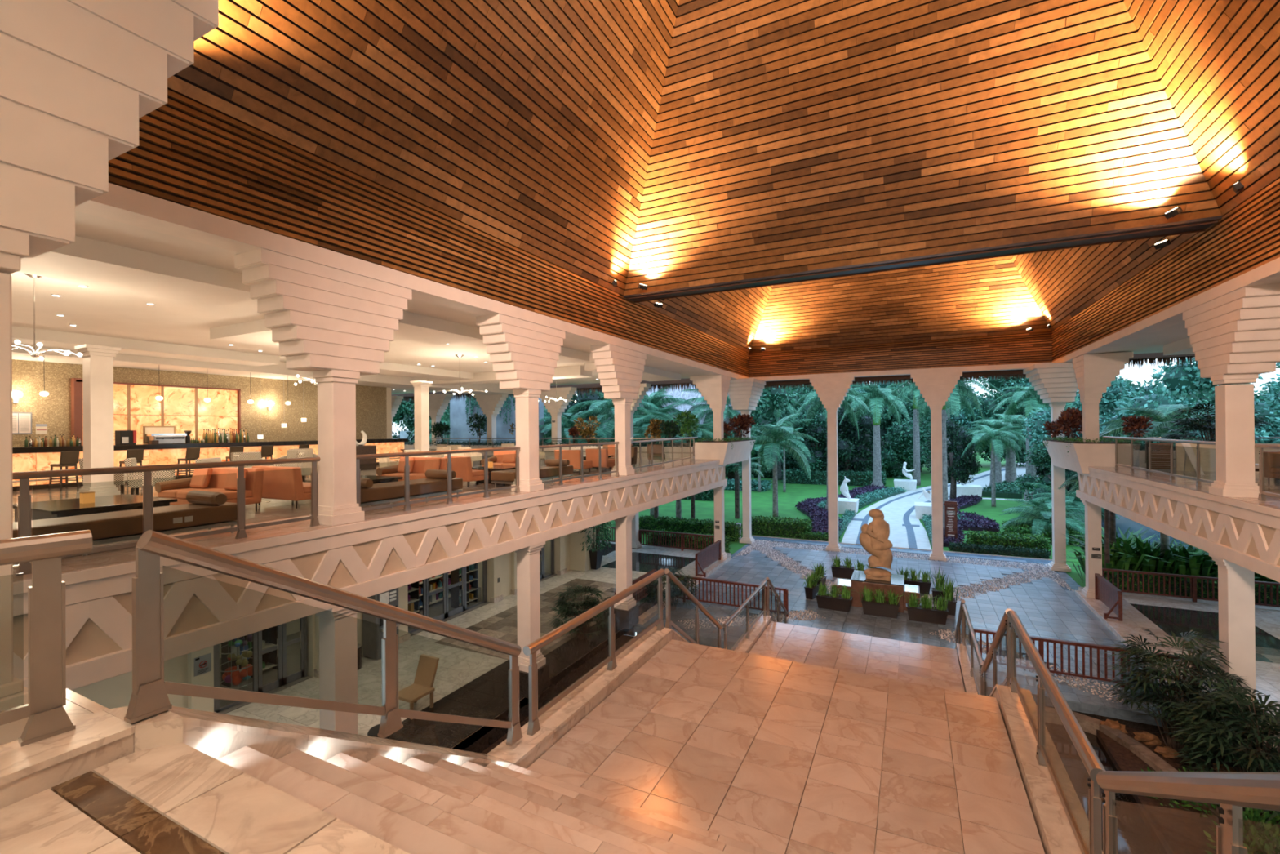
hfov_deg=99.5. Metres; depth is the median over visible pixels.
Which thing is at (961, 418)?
tree
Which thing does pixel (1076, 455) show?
planter
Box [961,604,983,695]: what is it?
glass railing
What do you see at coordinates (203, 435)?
bottle
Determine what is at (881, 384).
tree
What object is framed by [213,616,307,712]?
entrance
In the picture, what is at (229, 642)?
toy
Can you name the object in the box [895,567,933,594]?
planter box
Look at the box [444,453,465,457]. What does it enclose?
armchair
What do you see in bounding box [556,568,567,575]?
baseboard
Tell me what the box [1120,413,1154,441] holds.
shrub
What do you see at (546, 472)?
upholstered bench
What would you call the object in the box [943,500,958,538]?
information sign
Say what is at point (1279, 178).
ceiling
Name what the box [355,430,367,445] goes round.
sculpture
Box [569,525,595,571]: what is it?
wall
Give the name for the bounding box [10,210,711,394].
ceiling
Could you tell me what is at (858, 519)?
floor
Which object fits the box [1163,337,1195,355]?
trim
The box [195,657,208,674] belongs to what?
print
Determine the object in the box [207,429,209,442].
bottle
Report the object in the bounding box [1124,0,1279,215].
ceiling
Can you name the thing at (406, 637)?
baseboard
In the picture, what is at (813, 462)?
tree
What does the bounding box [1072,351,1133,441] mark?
column
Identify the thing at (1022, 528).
hedge
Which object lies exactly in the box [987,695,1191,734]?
wall
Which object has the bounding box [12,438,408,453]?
countertop
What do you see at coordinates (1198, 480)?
glass railing
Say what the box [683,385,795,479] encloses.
tree
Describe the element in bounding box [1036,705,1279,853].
pond
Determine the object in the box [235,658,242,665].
toy
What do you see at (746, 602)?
glass railing
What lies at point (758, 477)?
palm tree
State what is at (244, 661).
toy
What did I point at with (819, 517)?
groundcover
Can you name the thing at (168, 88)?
ceiling
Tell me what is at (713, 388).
column
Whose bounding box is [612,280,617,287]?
uplight
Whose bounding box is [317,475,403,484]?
table
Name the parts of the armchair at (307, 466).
arm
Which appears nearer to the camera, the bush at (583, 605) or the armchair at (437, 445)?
the bush at (583, 605)
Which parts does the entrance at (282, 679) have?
door, handle, door, handle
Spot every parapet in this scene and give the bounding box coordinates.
[13,459,727,689]
[1075,466,1279,582]
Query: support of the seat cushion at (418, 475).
on the sofa at (417, 473)
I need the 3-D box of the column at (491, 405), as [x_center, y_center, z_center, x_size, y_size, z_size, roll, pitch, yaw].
[-9.738,-0.260,35.560,2.600,4.150,0.620,-1,0,27]
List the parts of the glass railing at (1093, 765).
post, rail, post, rail, post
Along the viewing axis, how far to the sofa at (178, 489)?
10.96 m
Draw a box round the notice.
[35,423,47,434]
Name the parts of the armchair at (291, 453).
backrest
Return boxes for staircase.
[0,614,1102,853]
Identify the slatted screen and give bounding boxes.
[1146,441,1170,469]
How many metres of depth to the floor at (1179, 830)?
10.40 m
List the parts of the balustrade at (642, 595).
rail, rail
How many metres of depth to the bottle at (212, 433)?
20.00 m
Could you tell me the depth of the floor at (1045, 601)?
20.78 m
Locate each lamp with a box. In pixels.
[39,391,48,395]
[155,395,163,399]
[204,397,210,401]
[257,373,263,439]
[284,375,290,404]
[301,417,306,422]
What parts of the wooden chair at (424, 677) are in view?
leg, seat, backrest, leg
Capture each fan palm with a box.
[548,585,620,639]
[640,567,700,610]
[1161,402,1271,441]
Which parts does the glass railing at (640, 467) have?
handrail, post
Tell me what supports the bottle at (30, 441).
on the bar counter at (24, 459)
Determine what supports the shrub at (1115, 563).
on the floor
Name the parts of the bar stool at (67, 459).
leg, leg, seat, leg, backrest, leg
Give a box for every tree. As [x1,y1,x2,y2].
[392,398,430,438]
[392,400,449,442]
[410,409,449,442]
[538,400,606,441]
[538,410,611,443]
[543,405,550,439]
[546,387,614,443]
[582,390,663,445]
[607,384,694,515]
[608,401,684,515]
[633,410,713,518]
[633,426,680,518]
[670,422,713,519]
[672,388,767,439]
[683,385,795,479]
[725,457,764,477]
[729,413,818,516]
[750,432,783,492]
[751,404,798,459]
[755,394,805,479]
[767,423,805,492]
[768,384,813,432]
[781,401,862,469]
[783,384,819,420]
[785,410,849,471]
[790,384,871,510]
[801,384,815,391]
[804,402,889,471]
[812,383,864,415]
[840,383,918,487]
[843,381,883,437]
[863,380,959,424]
[863,400,930,477]
[870,388,973,471]
[879,379,955,485]
[890,376,1004,527]
[923,381,984,465]
[925,417,982,499]
[950,381,992,455]
[960,424,1024,506]
[965,419,1026,486]
[968,375,1031,466]
[971,413,1035,483]
[988,393,1048,481]
[990,386,1066,500]
[998,498,1084,545]
[1000,377,1031,415]
[1013,440,1079,505]
[1014,404,1082,479]
[1017,482,1119,526]
[1021,376,1136,518]
[1038,380,1134,410]
[1057,479,1110,579]
[1062,473,1115,546]
[1076,375,1144,404]
[1098,358,1279,449]
[1098,404,1215,559]
[1168,390,1278,414]
[1253,361,1279,395]
[1253,381,1279,443]
[1253,386,1278,414]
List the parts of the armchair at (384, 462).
backrest, arm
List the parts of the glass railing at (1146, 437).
handrail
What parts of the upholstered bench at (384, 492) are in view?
frame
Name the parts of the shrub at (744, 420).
stem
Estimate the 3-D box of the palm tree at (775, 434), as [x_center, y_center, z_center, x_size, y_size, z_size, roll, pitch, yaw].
[10.677,3.029,43.382,7.026,8.245,6.770,-1,0,36]
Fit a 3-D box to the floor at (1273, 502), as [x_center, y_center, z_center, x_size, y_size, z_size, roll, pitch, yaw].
[17.563,1.511,12.019,8.348,0.031,19.200,-1,0,27]
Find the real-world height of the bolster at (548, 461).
0.210 m
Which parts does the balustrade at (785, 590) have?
post, rail, rail, post, post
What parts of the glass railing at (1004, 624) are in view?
post, post, post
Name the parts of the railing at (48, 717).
rail, handrail, post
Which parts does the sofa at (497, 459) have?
backrest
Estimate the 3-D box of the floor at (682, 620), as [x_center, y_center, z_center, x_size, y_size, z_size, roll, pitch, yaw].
[2.448,7.311,18.958,5.100,0.440,1.300,-1,0,27]
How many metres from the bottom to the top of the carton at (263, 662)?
0.159 m
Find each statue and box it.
[832,508,919,613]
[838,476,858,514]
[893,462,916,490]
[914,488,931,519]
[956,474,982,497]
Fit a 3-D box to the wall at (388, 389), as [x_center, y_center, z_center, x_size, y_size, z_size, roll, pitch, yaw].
[-18.328,-0.338,31.121,11.400,4.420,0.300,-1,0,27]
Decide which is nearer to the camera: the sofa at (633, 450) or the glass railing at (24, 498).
the glass railing at (24, 498)
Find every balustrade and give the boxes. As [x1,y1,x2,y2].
[595,525,615,542]
[614,568,657,603]
[638,528,714,551]
[670,574,788,617]
[695,540,721,577]
[968,627,1201,691]
[1094,573,1122,621]
[1102,568,1279,607]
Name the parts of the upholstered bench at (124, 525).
frame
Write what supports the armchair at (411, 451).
on the floor at (268, 509)
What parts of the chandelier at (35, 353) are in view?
rod, arm, arm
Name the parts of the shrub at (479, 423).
stem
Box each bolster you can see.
[186,489,226,505]
[360,477,373,488]
[425,469,456,479]
[544,458,569,466]
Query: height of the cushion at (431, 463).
0.428 m
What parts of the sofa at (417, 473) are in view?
backrest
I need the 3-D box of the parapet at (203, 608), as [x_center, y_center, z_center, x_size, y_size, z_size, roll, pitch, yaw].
[-1.630,2.373,16.929,0.610,1.368,26.830,-1,0,27]
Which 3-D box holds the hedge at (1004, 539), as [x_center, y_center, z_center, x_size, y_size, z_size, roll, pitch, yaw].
[20.754,6.505,30.645,4.098,1.191,1.781,-1,0,27]
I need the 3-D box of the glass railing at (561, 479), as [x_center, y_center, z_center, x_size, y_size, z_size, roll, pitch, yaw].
[-1.786,1.092,16.721,0.084,1.171,4.620,-1,0,27]
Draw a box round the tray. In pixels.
[145,433,186,435]
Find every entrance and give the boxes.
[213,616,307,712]
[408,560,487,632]
[539,538,554,579]
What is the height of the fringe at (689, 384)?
0.650 m
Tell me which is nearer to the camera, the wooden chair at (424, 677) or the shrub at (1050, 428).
the wooden chair at (424, 677)
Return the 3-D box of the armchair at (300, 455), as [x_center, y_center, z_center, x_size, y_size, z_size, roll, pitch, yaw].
[-10.484,1.270,16.039,0.906,0.958,0.944,0,0,-29]
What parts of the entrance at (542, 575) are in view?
door, frame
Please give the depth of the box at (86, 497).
8.96 m
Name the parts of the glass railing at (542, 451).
handrail, rail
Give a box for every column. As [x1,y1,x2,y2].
[0,0,218,745]
[74,344,120,497]
[234,248,412,525]
[315,606,357,733]
[391,395,403,438]
[409,380,432,456]
[429,393,453,444]
[473,393,507,444]
[475,313,564,492]
[515,541,546,672]
[539,386,577,444]
[590,343,646,475]
[613,512,635,610]
[631,382,650,444]
[631,512,642,548]
[689,374,730,440]
[713,484,727,559]
[728,377,765,543]
[809,376,854,551]
[910,371,962,560]
[1022,361,1077,572]
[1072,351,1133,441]
[1080,498,1102,598]
[1182,283,1279,497]
[1208,552,1262,736]
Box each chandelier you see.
[12,273,82,359]
[293,374,317,385]
[433,354,487,395]
[539,378,576,402]
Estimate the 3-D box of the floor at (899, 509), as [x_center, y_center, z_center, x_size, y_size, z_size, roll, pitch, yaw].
[46.240,6.894,69.014,29.082,0.105,95.200,-1,0,27]
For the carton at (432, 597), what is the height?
0.273 m
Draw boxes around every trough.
[404,440,694,458]
[1133,442,1275,466]
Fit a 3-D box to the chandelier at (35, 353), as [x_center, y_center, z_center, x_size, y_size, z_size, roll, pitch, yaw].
[-10.560,-1.943,9.433,0.910,1.505,1.169,-1,0,42]
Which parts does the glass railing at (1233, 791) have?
post, handrail, post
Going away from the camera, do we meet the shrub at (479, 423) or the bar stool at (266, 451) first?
the bar stool at (266, 451)
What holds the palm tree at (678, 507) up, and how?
on the floor
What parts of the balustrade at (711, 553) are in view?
post, rail, rail, post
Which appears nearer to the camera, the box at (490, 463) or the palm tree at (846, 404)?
the box at (490, 463)
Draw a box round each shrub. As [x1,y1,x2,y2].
[430,421,450,442]
[466,413,486,444]
[507,422,515,435]
[568,426,581,443]
[573,415,599,442]
[577,521,612,569]
[644,417,665,444]
[659,419,683,443]
[673,408,699,445]
[723,421,735,439]
[728,413,756,438]
[1040,419,1062,439]
[1050,406,1082,438]
[1060,537,1159,582]
[1065,521,1176,553]
[1098,628,1259,754]
[1102,527,1202,576]
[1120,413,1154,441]
[1142,536,1217,577]
[1164,675,1279,823]
[1178,540,1259,577]
[1254,572,1279,582]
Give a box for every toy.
[226,653,235,659]
[227,640,234,645]
[234,640,243,644]
[235,654,242,660]
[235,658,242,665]
[240,658,248,666]
[244,650,252,657]
[247,633,252,641]
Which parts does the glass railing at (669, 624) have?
post, rail, post, post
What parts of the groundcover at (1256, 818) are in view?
stem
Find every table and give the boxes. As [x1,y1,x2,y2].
[13,493,177,522]
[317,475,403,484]
[471,465,515,485]
[583,454,613,469]
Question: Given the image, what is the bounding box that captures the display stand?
[219,635,253,689]
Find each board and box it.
[142,426,175,444]
[1181,442,1204,475]
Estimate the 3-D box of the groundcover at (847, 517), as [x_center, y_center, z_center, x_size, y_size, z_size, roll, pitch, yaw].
[14.455,6.736,38.592,0.961,0.632,10.258,-1,0,28]
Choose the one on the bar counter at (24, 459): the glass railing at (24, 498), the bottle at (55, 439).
the bottle at (55, 439)
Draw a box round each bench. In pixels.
[13,502,236,555]
[360,477,462,507]
[490,465,573,487]
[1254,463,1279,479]
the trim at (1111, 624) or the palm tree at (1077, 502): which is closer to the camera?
the trim at (1111, 624)
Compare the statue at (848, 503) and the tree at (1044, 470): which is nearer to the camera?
the statue at (848, 503)
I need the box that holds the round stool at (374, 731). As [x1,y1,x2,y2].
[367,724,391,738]
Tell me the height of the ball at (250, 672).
0.278 m
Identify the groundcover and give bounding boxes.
[795,496,843,535]
[816,499,826,508]
[827,508,857,537]
[838,484,886,497]
[853,486,906,509]
[921,513,932,546]
[930,510,999,546]
[947,493,982,510]
[956,512,976,522]
[982,476,1025,498]
[1141,763,1279,837]
[1203,811,1279,853]
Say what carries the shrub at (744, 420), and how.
on the planter at (734, 450)
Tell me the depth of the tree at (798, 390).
91.24 m
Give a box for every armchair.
[78,457,135,493]
[124,457,175,494]
[195,457,235,467]
[231,451,276,467]
[231,454,239,467]
[269,453,304,474]
[276,449,308,476]
[288,448,318,457]
[295,451,318,480]
[378,457,399,467]
[398,450,428,462]
[404,448,430,457]
[429,446,450,457]
[436,444,447,446]
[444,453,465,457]
[447,444,461,449]
[457,447,482,464]
[501,443,514,450]
[538,451,545,464]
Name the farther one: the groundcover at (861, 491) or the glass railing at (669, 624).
the groundcover at (861, 491)
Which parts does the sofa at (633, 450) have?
backrest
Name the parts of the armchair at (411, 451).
backrest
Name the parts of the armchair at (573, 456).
backrest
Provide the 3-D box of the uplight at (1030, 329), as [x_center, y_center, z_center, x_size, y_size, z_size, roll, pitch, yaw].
[19.002,-4.729,26.408,0.164,0.187,0.320,0,0,2]
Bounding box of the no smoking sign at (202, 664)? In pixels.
[194,653,211,676]
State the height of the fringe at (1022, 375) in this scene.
0.440 m
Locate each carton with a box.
[231,644,239,656]
[240,644,248,654]
[245,640,251,650]
[262,640,265,648]
[262,661,265,668]
[408,602,413,611]
[429,582,435,590]
[429,583,432,591]
[429,593,435,602]
[468,574,472,580]
[468,592,473,599]
[469,564,474,570]
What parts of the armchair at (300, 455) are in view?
arm, backrest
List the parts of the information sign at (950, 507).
map panel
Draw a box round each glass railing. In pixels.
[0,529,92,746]
[12,456,320,575]
[124,529,522,746]
[355,446,519,511]
[429,437,694,455]
[523,568,665,736]
[538,441,618,484]
[631,436,697,471]
[664,568,722,648]
[722,580,766,650]
[765,577,787,623]
[954,599,964,644]
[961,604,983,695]
[981,608,1011,696]
[1006,609,1105,853]
[1096,770,1279,853]
[1102,435,1215,485]
[1145,436,1279,462]
[1254,444,1279,500]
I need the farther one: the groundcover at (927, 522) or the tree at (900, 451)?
the tree at (900, 451)
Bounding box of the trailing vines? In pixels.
[465,394,515,424]
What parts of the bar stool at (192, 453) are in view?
leg, leg, seat, backrest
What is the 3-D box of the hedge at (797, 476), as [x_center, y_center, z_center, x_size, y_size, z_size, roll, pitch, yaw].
[24.173,6.309,67.837,12.285,2.196,4.722,-1,0,27]
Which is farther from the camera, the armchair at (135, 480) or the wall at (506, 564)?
the wall at (506, 564)
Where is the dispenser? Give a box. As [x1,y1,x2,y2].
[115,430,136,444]
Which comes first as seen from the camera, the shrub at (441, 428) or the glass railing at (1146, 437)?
the glass railing at (1146, 437)
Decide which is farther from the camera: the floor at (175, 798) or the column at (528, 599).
the column at (528, 599)
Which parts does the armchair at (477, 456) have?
backrest, arm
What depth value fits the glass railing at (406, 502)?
11.53 m
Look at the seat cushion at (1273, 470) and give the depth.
14.21 m
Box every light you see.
[76,284,88,287]
[408,578,426,632]
[464,560,485,610]
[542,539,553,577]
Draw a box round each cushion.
[13,502,236,539]
[158,487,208,497]
[176,488,225,498]
[189,467,213,488]
[213,489,252,499]
[223,467,248,490]
[302,483,311,493]
[380,472,419,479]
[397,457,414,472]
[402,472,427,479]
[422,457,440,473]
[471,469,484,475]
[483,462,506,466]
[502,450,515,462]
[502,462,515,466]
[583,460,591,465]
[608,458,614,463]
[647,453,665,457]
[1271,467,1279,473]
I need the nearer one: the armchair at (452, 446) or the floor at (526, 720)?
the floor at (526, 720)
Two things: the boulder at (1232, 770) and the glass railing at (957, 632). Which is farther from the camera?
the glass railing at (957, 632)
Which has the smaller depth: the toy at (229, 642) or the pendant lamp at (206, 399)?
the toy at (229, 642)
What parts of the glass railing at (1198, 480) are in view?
rail, rail, post, handrail, rail, post, rail, post, rail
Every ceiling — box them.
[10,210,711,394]
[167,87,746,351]
[391,377,693,396]
[623,0,1222,295]
[639,285,773,352]
[746,328,1055,376]
[749,255,1051,352]
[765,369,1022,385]
[1009,231,1199,330]
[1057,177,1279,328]
[1101,320,1190,353]
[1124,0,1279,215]
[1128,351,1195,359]
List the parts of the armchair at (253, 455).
backrest, arm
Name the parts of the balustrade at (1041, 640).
post, post, rail, rail, post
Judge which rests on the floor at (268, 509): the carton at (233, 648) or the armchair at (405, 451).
the armchair at (405, 451)
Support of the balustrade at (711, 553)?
on the floor at (471, 680)
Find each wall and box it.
[12,359,386,447]
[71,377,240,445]
[71,645,213,708]
[187,645,213,712]
[219,618,300,657]
[306,612,363,676]
[386,386,391,438]
[400,431,448,441]
[449,395,544,444]
[453,626,635,752]
[477,561,480,586]
[480,552,511,601]
[539,540,549,573]
[548,533,569,573]
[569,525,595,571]
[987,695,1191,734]
[1175,443,1279,472]
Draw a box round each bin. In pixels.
[357,644,361,670]
[736,522,741,539]
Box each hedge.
[639,514,742,542]
[644,528,731,552]
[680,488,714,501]
[724,459,799,478]
[724,477,771,491]
[751,515,813,537]
[780,466,886,486]
[800,530,840,541]
[947,541,1051,559]
[964,528,1052,552]
[1000,520,1084,546]
[1084,567,1279,604]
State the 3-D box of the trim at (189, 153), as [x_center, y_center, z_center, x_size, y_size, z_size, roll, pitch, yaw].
[-0.489,-3.765,18.966,0.183,1.500,31.700,-1,0,27]
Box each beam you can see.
[75,182,749,379]
[619,0,1233,346]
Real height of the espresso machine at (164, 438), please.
0.350 m
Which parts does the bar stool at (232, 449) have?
backrest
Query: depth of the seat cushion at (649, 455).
25.23 m
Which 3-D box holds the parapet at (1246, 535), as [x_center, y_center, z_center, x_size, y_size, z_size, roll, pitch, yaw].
[14.137,2.228,13.831,0.610,1.368,19.380,-1,0,27]
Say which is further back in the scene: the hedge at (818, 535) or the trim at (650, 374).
the hedge at (818, 535)
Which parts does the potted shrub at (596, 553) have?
stem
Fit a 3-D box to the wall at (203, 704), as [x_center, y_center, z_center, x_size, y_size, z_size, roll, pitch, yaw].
[-10.288,5.110,12.687,0.160,3.750,0.440,-1,0,27]
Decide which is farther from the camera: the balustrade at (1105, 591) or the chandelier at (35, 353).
the balustrade at (1105, 591)
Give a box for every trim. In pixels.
[12,325,279,366]
[12,343,512,395]
[17,235,252,306]
[108,88,749,377]
[209,319,279,347]
[315,613,319,669]
[377,362,474,381]
[391,365,592,388]
[394,310,483,344]
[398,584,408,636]
[490,555,501,597]
[511,551,516,589]
[519,662,549,697]
[556,346,589,364]
[557,534,565,570]
[584,362,680,381]
[613,604,638,629]
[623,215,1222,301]
[624,170,1221,290]
[637,555,731,624]
[749,331,1052,377]
[749,362,1052,381]
[751,535,1052,560]
[1051,257,1279,363]
[1075,590,1191,709]
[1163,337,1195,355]
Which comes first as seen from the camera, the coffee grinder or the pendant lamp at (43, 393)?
the pendant lamp at (43, 393)
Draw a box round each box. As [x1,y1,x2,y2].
[79,491,95,503]
[149,440,159,444]
[488,461,493,467]
[798,571,822,599]
[811,561,835,586]
[815,581,853,612]
[828,554,854,578]
[853,559,875,570]
[853,585,905,618]
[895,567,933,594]
[903,591,950,624]
[926,567,949,604]
[933,576,964,615]
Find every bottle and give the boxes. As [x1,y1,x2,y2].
[24,436,27,446]
[28,437,31,446]
[34,437,37,446]
[38,435,41,446]
[44,437,47,446]
[48,436,52,446]
[53,435,56,446]
[56,436,58,446]
[58,434,62,445]
[75,436,79,445]
[202,428,205,439]
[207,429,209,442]
[209,430,212,442]
[211,428,213,442]
[213,428,216,442]
[217,427,219,442]
[223,428,226,442]
[229,431,232,442]
[231,429,234,442]
[233,428,235,442]
[239,428,241,441]
[243,431,245,441]
[438,579,442,586]
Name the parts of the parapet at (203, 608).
cornice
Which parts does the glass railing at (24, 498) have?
post, rail, post, handrail, rail, post, rail, post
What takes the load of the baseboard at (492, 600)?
attached to the wall at (506, 564)
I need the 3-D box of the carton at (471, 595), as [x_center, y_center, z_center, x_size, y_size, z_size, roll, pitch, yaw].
[-6.767,6.736,21.615,0.250,0.205,0.100,-1,0,27]
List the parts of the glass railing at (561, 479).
rail, post, rail, handrail, post, rail, post, rail, post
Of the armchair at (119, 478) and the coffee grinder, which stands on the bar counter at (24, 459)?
the coffee grinder
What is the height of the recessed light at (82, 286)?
0.018 m
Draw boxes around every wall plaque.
[1091,553,1101,559]
[1092,547,1100,551]
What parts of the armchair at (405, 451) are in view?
backrest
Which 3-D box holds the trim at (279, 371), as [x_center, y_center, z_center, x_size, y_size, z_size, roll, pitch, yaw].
[-16.083,-2.347,20.441,2.200,0.520,32.200,-1,0,27]
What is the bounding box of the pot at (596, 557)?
[589,547,604,569]
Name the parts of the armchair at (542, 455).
arm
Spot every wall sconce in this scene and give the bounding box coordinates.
[12,390,22,403]
[266,400,274,409]
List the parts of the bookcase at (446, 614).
door, door, frame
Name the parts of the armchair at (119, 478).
backrest, arm, leg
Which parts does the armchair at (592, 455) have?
backrest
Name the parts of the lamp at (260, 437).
lamp shade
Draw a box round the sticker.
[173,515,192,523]
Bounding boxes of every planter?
[694,436,755,465]
[1042,435,1130,473]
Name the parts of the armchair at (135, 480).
backrest, leg, leg, arm, arm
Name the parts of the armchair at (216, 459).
backrest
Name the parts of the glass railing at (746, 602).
post, rail, handrail, post, rail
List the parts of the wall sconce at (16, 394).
lamp shade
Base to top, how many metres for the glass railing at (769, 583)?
2.633 m
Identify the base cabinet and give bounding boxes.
[355,445,376,470]
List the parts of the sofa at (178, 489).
backrest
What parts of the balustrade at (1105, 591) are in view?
post, rail, rail, post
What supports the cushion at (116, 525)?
on the upholstered bench at (124, 525)
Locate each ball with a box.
[223,666,231,675]
[224,674,232,683]
[227,666,239,675]
[230,670,239,679]
[231,675,241,685]
[239,668,248,677]
[242,675,251,679]
[244,664,253,675]
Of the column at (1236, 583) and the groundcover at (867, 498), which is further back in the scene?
the groundcover at (867, 498)
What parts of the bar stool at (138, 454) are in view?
seat, backrest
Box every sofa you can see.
[155,466,263,511]
[252,465,311,508]
[376,457,447,480]
[444,456,484,487]
[480,450,515,466]
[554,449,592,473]
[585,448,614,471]
[602,444,632,448]
[607,444,614,457]
[608,446,637,468]
[647,444,665,459]
[1263,451,1279,483]
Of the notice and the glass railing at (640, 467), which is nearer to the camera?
the notice
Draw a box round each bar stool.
[48,450,79,490]
[119,448,143,484]
[176,447,199,479]
[225,446,244,461]
[261,444,273,459]
[298,444,309,448]
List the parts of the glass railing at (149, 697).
post, rail, handrail, post, rail, post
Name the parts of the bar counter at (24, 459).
onyx panel, onyx panel, onyx panel, onyx panel, foot rail, onyx panel, onyx panel, onyx panel, onyx panel, onyx panel, onyx panel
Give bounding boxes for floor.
[0,688,409,853]
[12,454,718,582]
[217,540,730,750]
[480,638,631,754]
[527,621,1044,853]
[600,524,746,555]
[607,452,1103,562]
[634,536,1179,726]
[636,617,733,649]
[840,462,1038,551]
[852,518,864,520]
[902,524,919,526]
[982,497,1028,501]
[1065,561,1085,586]
[1071,510,1195,549]
[1078,586,1279,772]
[1088,465,1279,510]
[1096,727,1279,853]
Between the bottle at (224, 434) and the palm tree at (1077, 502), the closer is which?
the bottle at (224, 434)
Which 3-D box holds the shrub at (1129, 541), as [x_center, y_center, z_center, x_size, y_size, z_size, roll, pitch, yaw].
[21.640,5.625,24.605,3.893,2.729,4.068,-1,0,27]
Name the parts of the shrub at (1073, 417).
stem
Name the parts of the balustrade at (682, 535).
post, rail, rail, post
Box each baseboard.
[313,668,319,678]
[398,632,410,644]
[489,594,503,603]
[511,588,516,595]
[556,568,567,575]
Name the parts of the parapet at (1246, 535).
cornice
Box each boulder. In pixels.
[1099,719,1128,733]
[1133,731,1161,746]
[1154,745,1178,758]
[1210,762,1236,772]
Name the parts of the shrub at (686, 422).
stem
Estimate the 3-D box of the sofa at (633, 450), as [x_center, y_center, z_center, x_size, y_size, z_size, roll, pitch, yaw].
[-0.699,1.259,22.279,0.917,0.860,0.800,0,0,-41]
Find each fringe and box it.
[400,382,697,402]
[763,373,1026,390]
[1124,355,1277,370]
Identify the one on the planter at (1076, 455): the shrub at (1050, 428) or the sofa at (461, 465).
the shrub at (1050, 428)
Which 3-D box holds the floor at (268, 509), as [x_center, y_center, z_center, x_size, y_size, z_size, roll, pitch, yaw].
[-9.563,1.765,18.471,16.150,0.031,30.500,-1,0,27]
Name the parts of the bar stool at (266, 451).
seat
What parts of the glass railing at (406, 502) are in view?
post, rail, post, rail, handrail, post, rail, post, rail, post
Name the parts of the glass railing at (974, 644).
rail, rail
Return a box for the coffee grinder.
[184,430,191,443]
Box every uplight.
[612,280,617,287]
[638,284,648,289]
[653,302,662,307]
[1026,327,1033,331]
[1153,239,1171,249]
[1164,206,1182,219]
[1232,181,1244,194]
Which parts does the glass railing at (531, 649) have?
post, rail, handrail, post, rail, post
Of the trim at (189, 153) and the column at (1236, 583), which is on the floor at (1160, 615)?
the column at (1236, 583)
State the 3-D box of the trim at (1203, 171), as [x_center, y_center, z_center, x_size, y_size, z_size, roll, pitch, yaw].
[6.344,-5.395,15.720,15.000,1.600,0.840,-1,0,27]
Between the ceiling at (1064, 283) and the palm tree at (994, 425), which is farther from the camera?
the palm tree at (994, 425)
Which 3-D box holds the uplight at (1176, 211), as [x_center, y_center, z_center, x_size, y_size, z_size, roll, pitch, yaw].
[11.770,-4.715,11.958,0.152,0.180,0.320,-1,0,9]
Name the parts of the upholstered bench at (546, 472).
frame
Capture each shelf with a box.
[221,625,277,687]
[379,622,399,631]
[407,581,419,613]
[418,572,451,608]
[451,562,478,608]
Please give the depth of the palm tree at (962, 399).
72.88 m
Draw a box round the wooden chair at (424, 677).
[398,653,439,719]
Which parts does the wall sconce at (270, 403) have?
lamp shade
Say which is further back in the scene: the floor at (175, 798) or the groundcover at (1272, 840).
the groundcover at (1272, 840)
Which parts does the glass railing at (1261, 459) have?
post, handrail, rail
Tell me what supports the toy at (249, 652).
in the display stand
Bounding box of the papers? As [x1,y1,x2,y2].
[12,412,31,434]
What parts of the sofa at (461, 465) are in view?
backrest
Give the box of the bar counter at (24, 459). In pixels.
[12,438,408,491]
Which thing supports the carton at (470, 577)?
on the shelf at (455, 575)
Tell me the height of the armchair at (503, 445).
0.840 m
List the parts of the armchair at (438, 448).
backrest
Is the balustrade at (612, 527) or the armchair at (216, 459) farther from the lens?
the balustrade at (612, 527)
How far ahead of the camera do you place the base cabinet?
22.47 m
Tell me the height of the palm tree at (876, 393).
11.950 m
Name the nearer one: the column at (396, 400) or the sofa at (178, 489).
the sofa at (178, 489)
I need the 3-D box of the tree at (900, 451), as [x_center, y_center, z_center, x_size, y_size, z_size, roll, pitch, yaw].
[35.499,1.713,78.117,12.306,12.646,12.972,-1,0,27]
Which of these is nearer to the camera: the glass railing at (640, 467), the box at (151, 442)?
the box at (151, 442)
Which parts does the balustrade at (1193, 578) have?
rail, post, rail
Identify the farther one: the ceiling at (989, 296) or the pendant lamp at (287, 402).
the ceiling at (989, 296)
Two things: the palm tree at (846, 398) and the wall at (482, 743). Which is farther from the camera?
the palm tree at (846, 398)
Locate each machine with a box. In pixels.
[145,433,186,444]
[362,587,399,659]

